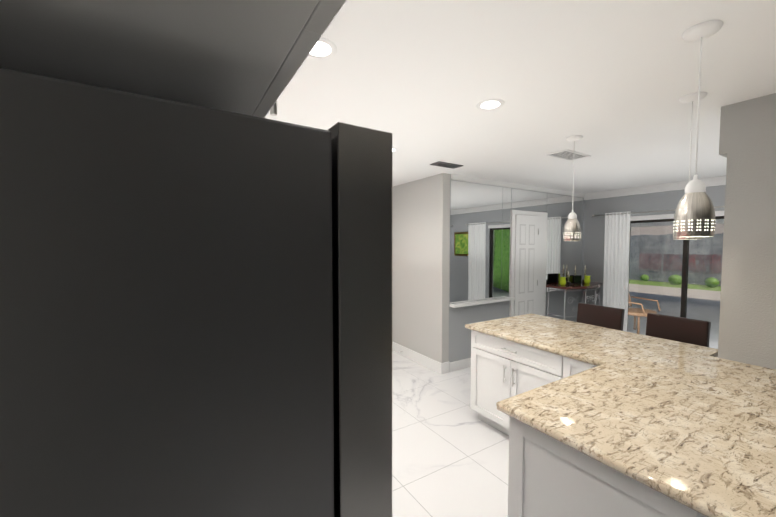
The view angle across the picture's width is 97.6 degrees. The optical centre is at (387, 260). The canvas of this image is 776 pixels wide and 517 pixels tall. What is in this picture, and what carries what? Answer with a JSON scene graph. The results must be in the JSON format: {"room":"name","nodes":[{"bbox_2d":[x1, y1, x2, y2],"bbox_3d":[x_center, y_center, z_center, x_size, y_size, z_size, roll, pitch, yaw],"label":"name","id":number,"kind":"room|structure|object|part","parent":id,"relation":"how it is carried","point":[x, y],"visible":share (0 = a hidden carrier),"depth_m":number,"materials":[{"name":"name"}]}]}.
{"room":"kitchen","nodes":[
{"label":"kitchen","id":0,"kind":"room"},
{"bbox_2d":[392,173,449,362],"bbox_3d":[0.253,0.140,5.173,0.120,2.580,1.860,-2,3,-32],"label":"wall","id":1,"kind":"structure","parent":0,"point":[420,256],"depth_m":4.70,"materials":[{"name":"grey paint"}]},
{"bbox_2d":[392,341,442,373],"bbox_3d":[0.199,1.360,5.186,0.015,0.140,1.875,-2,3,-32],"label":"baseboard","id":2,"kind":"structure","parent":1,"relation":"attached to","point":[434,365],"depth_m":4.78,"materials":[{"name":"white wood"}]},
{"bbox_2d":[443,358,470,373],"bbox_3d":[1.261,1.380,4.755,1.296,0.140,0.016,-2,3,-32],"label":"baseboard","id":3,"kind":"structure","parent":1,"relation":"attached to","point":[461,364],"depth_m":4.53,"materials":[{"name":"white wood"}]},
{"bbox_2d":[392,351,508,516],"bbox_3d":[1.928,1.597,2.222,7.220,0.060,9.250,-2,3,-32],"label":"floor","id":4,"kind":"structure","parent":0,"point":[450,453],"depth_m":2.76,"materials":[{"name":"tile"}]},
{"bbox_2d":[0,68,391,516],"bbox_3d":[-0.532,0.731,0.617,0.812,1.820,0.770,-2,3,-32],"label":"fridge","id":5,"kind":"object","parent":4,"relation":"on","point":[166,318],"depth_m":0.34,"materials":[{"name":"black metal"}]},
{"bbox_3d":[-0.227,0.692,0.806,0.092,1.760,0.770,-2,3,-32],"label":"fridge door","id":6,"kind":"part","parent":5,"relation":"part of","materials":[{"name":"black metal"}]},
{"bbox_2d":[470,330,549,430],"bbox_3d":[1.306,1.094,3.000,0.645,0.874,0.972,-2,3,-32],"label":"base cabinet","id":7,"kind":"object","parent":4,"relation":"on","point":[501,369],"depth_m":2.95,"materials":[{"name":"white paint"}]},
{"bbox_2d":[550,353,595,382],"bbox_3d":[1.606,1.116,2.521,0.645,0.874,0.397,-2,3,-32],"label":"base cabinet","id":8,"kind":"object","parent":4,"relation":"on","point":[561,367],"depth_m":2.44,"materials":[{"name":"white paint"}]},
{"bbox_2d":[546,281,602,319],"bbox_3d":[3.154,0.896,5.643,1.100,1.025,0.458,-2,3,-32],"label":"console table","id":9,"kind":"object","parent":4,"relation":"on","point":[595,285],"visible":0.52,"depth_m":5.43,"materials":[{"name":"red wood"}]},
{"bbox_2d":[559,265,590,284],"bbox_3d":[3.107,0.233,5.632,0.780,0.300,0.239,-2,3,-32],"label":"candle holders","id":10,"kind":"object","parent":9,"relation":"on","point":[575,278],"visible":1,"depth_m":5.66,"materials":[{"name":"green glass"}]},
{"bbox_2d":[502,412,689,516],"bbox_3d":[1.530,1.152,1.745,1.751,0.874,0.841,-2,3,-32],"label":"base cabinet","id":11,"kind":"object","parent":4,"relation":"on","point":[548,476],"depth_m":1.38,"materials":[{"name":"white paint"}]},
{"bbox_2d":[577,303,624,330],"bbox_3d":[2.081,0.992,3.512,0.458,1.031,0.440,-2,3,-32],"label":"bar stool","id":12,"kind":"object","parent":4,"relation":"on","point":[604,316],"visible":0.12,"depth_m":3.55,"materials":[{"name":"black leather"}]},
{"bbox_2d":[645,313,710,346],"bbox_3d":[2.426,1.017,2.962,0.458,1.031,0.440,-2,3,-32],"label":"bar stool","id":13,"kind":"object","parent":4,"relation":"on","point":[686,330],"visible":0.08,"depth_m":3.00,"materials":[{"name":"black leather"}]},
{"bbox_2d":[690,508,706,516],"bbox_3d":[1.915,1.180,1.131,1.751,0.874,0.892,-2,3,-32],"label":"base cabinet","id":14,"kind":"object","parent":4,"relation":"on","point":[693,513],"depth_m":1.03,"materials":[{"name":"white paint"}]},
{"bbox_2d":[465,313,775,516],"bbox_3d":[1.679,0.695,1.710,2.058,0.038,3.619,-2,3,-32],"label":"countertop","id":15,"kind":"structure","parent":14,"relation":"on","point":[692,426],"depth_m":1.54,"materials":[{"name":"stone"}]},
{"bbox_2d":[449,296,509,362],"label":"half wall","id":16,"kind":"structure","parent":0,"point":[460,337],"depth_m":4.62,"materials":[{"name":"grey paint"}]},
{"bbox_2d":[449,297,514,307],"bbox_3d":[1.333,0.569,4.712,1.191,0.035,0.099,-2,3,-32],"label":"ledge shelf","id":17,"kind":"object","parent":16,"relation":"attached to","point":[471,303],"visible":1,"depth_m":4.64,"materials":[{"name":"white"}]},
{"bbox_2d":[451,174,584,197],"bbox_3d":[2.138,-1.116,5.176,3.120,0.069,0.034,-2,3,-32],"label":"crown molding","id":18,"kind":"structure","parent":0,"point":[453,176],"depth_m":4.96,"materials":[{"name":"white wood"}]},
{"bbox_2d":[265,0,775,193],"bbox_3d":[1.928,-1.020,2.100,7.220,0.020,9.250,-2,3,-32],"label":"ceiling","id":19,"kind":"structure","parent":0,"point":[612,82],"depth_m":1.92,"materials":[{"name":"white paint"}]},
{"bbox_2d":[308,38,336,58],"bbox_3d":[-0.324,-0.982,1.571,0.175,0.005,0.175,1,3,13],"label":"recessed light","id":20,"kind":"object","parent":19,"relation":"in","point":[321,49],"depth_m":1.58,"materials":[{"name":"white"}]},
{"bbox_2d":[430,161,462,168],"bbox_3d":[0.666,-1.086,3.852,0.360,0.007,0.160,-2,3,-32],"label":"ceiling vent","id":21,"kind":"object","parent":19,"relation":"in","point":[442,164],"depth_m":3.85,"materials":[{"name":"grey metal"}]},
{"bbox_2d":[476,99,504,109],"bbox_3d":[0.663,-1.011,2.200,0.175,0.005,0.175,1,3,13],"label":"recessed light","id":22,"kind":"object","parent":19,"relation":"in","point":[489,104],"depth_m":2.19,"materials":[{"name":"white"}]},
{"bbox_2d":[546,149,590,160],"bbox_3d":[1.825,-1.067,3.433,0.420,0.007,0.220,-2,3,-32],"label":"ceiling vent","id":23,"kind":"object","parent":19,"relation":"in","point":[568,155],"depth_m":3.43,"materials":[{"name":"grey metal"}]},
{"bbox_2d":[563,135,582,240],"bbox_3d":[1.581,-0.608,2.900,0.136,0.874,0.136,-2,3,-32],"label":"pendant lamp","id":24,"kind":"object","parent":19,"relation":"hanging from","point":[572,230],"visible":1,"depth_m":2.87,"materials":[{"name":"silver metal"}]},
{"bbox_2d":[673,92,706,239],"bbox_3d":[1.869,-0.572,2.102,0.136,0.874,0.136,-2,3,-32],"label":"pendant lamp","id":25,"kind":"object","parent":19,"relation":"hanging from","point":[690,98],"visible":0.31,"depth_m":2.08,"materials":[{"name":"silver metal"}]},
{"bbox_2d":[673,20,722,236],"bbox_3d":[1.329,-0.542,1.458,0.136,0.874,0.136,-2,3,-32],"label":"pendant lamp","id":26,"kind":"object","parent":19,"relation":"hanging from","point":[694,215],"visible":1,"depth_m":1.44,"materials":[{"name":"silver metal"}]},
{"bbox_2d":[545,289,581,321],"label":"wall","id":27,"kind":"structure","parent":0,"point":[556,298],"depth_m":5.82,"materials":[{"name":"grey"}]},
{"bbox_2d":[509,210,547,316],"bbox_3d":[2.191,0.330,5.280,0.870,2.190,0.022,-2,3,-32],"label":"door frame","id":28,"kind":"structure","parent":27,"relation":"attached to","point":[541,267],"depth_m":5.39,"materials":[{"name":"white wood"}]},
{"bbox_2d":[514,215,538,315],"bbox_3d":[2.119,0.362,5.219,0.532,2.108,0.053,-2,3,-32],"label":"room door","id":29,"kind":"structure","parent":28,"relation":"attached to","point":[525,262],"depth_m":5.18,"materials":[{"name":"white wood"}]},
{"bbox_2d":[580,197,584,280],"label":"wall","id":30,"kind":"structure","parent":0,"point":[583,216],"depth_m":6.08,"materials":[{"name":"grey paint"}]},
{"bbox_2d":[449,180,582,303],"bbox_3d":[2.128,-0.278,5.225,3.125,1.600,0.005,-2,3,-32],"label":"mirror","id":31,"kind":"object","parent":30,"relation":"attached to","point":[480,230],"visible":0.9,"depth_m":4.83,"materials":[{"name":"clear glass"}]},
{"bbox_2d":[583,185,725,305],"bbox_3d":[5.409,0.229,3.241,0.150,2.580,6.890,-2,3,-32],"label":"wall","id":32,"kind":"structure","parent":0,"point":[594,235],"depth_m":5.79,"materials":[{"name":"grey paint"}]},
{"bbox_2d":[584,176,725,199],"bbox_3d":[5.311,-1.001,3.123,0.079,0.109,6.887,-2,3,-32],"label":"crown molding","id":33,"kind":"structure","parent":32,"relation":"attached to","point":[708,182],"depth_m":5.17,"materials":[{"name":"white wood"}]},
{"bbox_2d":[592,206,724,216],"bbox_3d":[4.274,-0.727,4.765,0.111,0.044,2.692,-2,3,-32],"label":"curtain rod","id":34,"kind":"object","parent":32,"relation":"attached to","point":[651,211],"visible":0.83,"depth_m":5.16,"materials":[{"name":"silver metal"}]},
{"bbox_2d":[603,211,630,331],"bbox_3d":[3.748,0.293,5.590,0.059,2.175,0.375,-2,3,-32],"label":"door curtain","id":35,"kind":"object","parent":34,"relation":"hanging from","point":[616,260],"visible":0.71,"depth_m":5.56,"materials":[{"name":"white fabric"}]},
{"bbox_2d":[627,211,723,348],"bbox_3d":[4.311,0.375,4.946,0.112,2.130,1.570,-2,3,-32],"label":"sliding door","id":36,"kind":"structure","parent":32,"relation":"attached to","point":[666,218],"depth_m":4.98,"materials":[{"name":"clear glass"}]},
{"bbox_2d":[718,93,775,369],"bbox_3d":[3.434,0.355,0.510,0.200,2.580,4.350,-2,3,-32],"label":"wall","id":37,"kind":"structure","parent":0,"point":[747,320],"depth_m":2.14,"materials":[{"name":"grey paint"}]},
{"label":"outside","id":38,"kind":"structure","parent":0,"visible":0},
{"bbox_2d":[627,276,720,348],"bbox_3d":[16.469,0.864,18.177,34.400,0.050,38.000,-2,3,-32],"label":"ground","id":39,"kind":"structure","parent":38,"point":[693,310],"depth_m":10.14,"materials":[{"name":"concrete"}]},
{"bbox_2d":[628,294,660,333],"bbox_3d":[4.755,0.867,6.535,0.844,1.003,0.672,-2,3,-32],"label":"patio chair","id":40,"kind":"object","parent":39,"relation":"on","point":[632,311],"depth_m":6.40,"materials":[{"name":"brown wood"}]},
{"bbox_2d":[629,233,722,285],"bbox_3d":[7.032,-0.009,12.815,12.160,2.170,39.000,-2,3,-32],"label":"fence","id":41,"kind":"object","parent":39,"relation":"on","point":[670,263],"depth_m":15.15,"materials":[{"name":"grey wood"}]},
{"bbox_2d":[631,219,723,226],"bbox_3d":[7.026,0.105,7.207,6.800,2.460,10.500,-2,3,-32],"label":"roof","id":42,"kind":"structure","parent":39,"relation":"on","point":[649,224],"depth_m":10.84,"materials":[{"name":"white"}]},
{"bbox_2d":[631,224,723,273],"bbox_3d":[15.895,-1.515,21.250,6.000,4.400,32.000,-2,3,-32],"label":"roof","id":43,"kind":"structure","parent":39,"relation":"on","point":[649,230],"depth_m":18.60,"materials":[{"name":"concrete"}]},
{"bbox_2d":[640,274,718,286],"bbox_3d":[15.931,-3.378,16.699,28.649,9.657,38.106,-2,3,-32],"label":"shrubs","id":44,"kind":"object","parent":39,"relation":"on","point":[679,282],"depth_m":14.38,"materials":[{"name":"green plant"}]},
{"bbox_3d":[-0.984,0.363,0.340,0.150,2.580,9.050,-2,3,-32],"label":"wall","id":45,"kind":"structure","parent":0,"visible":0},
{"bbox_2d":[0,0,345,117],"bbox_3d":[-0.563,0.356,0.527,0.755,2.578,0.940,-2,3,-32],"label":"upper cabinet","id":46,"kind":"object","parent":45,"relation":"attached to","point":[247,57],"visible":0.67,"depth_m":0.36,"materials":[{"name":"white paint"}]}
]}

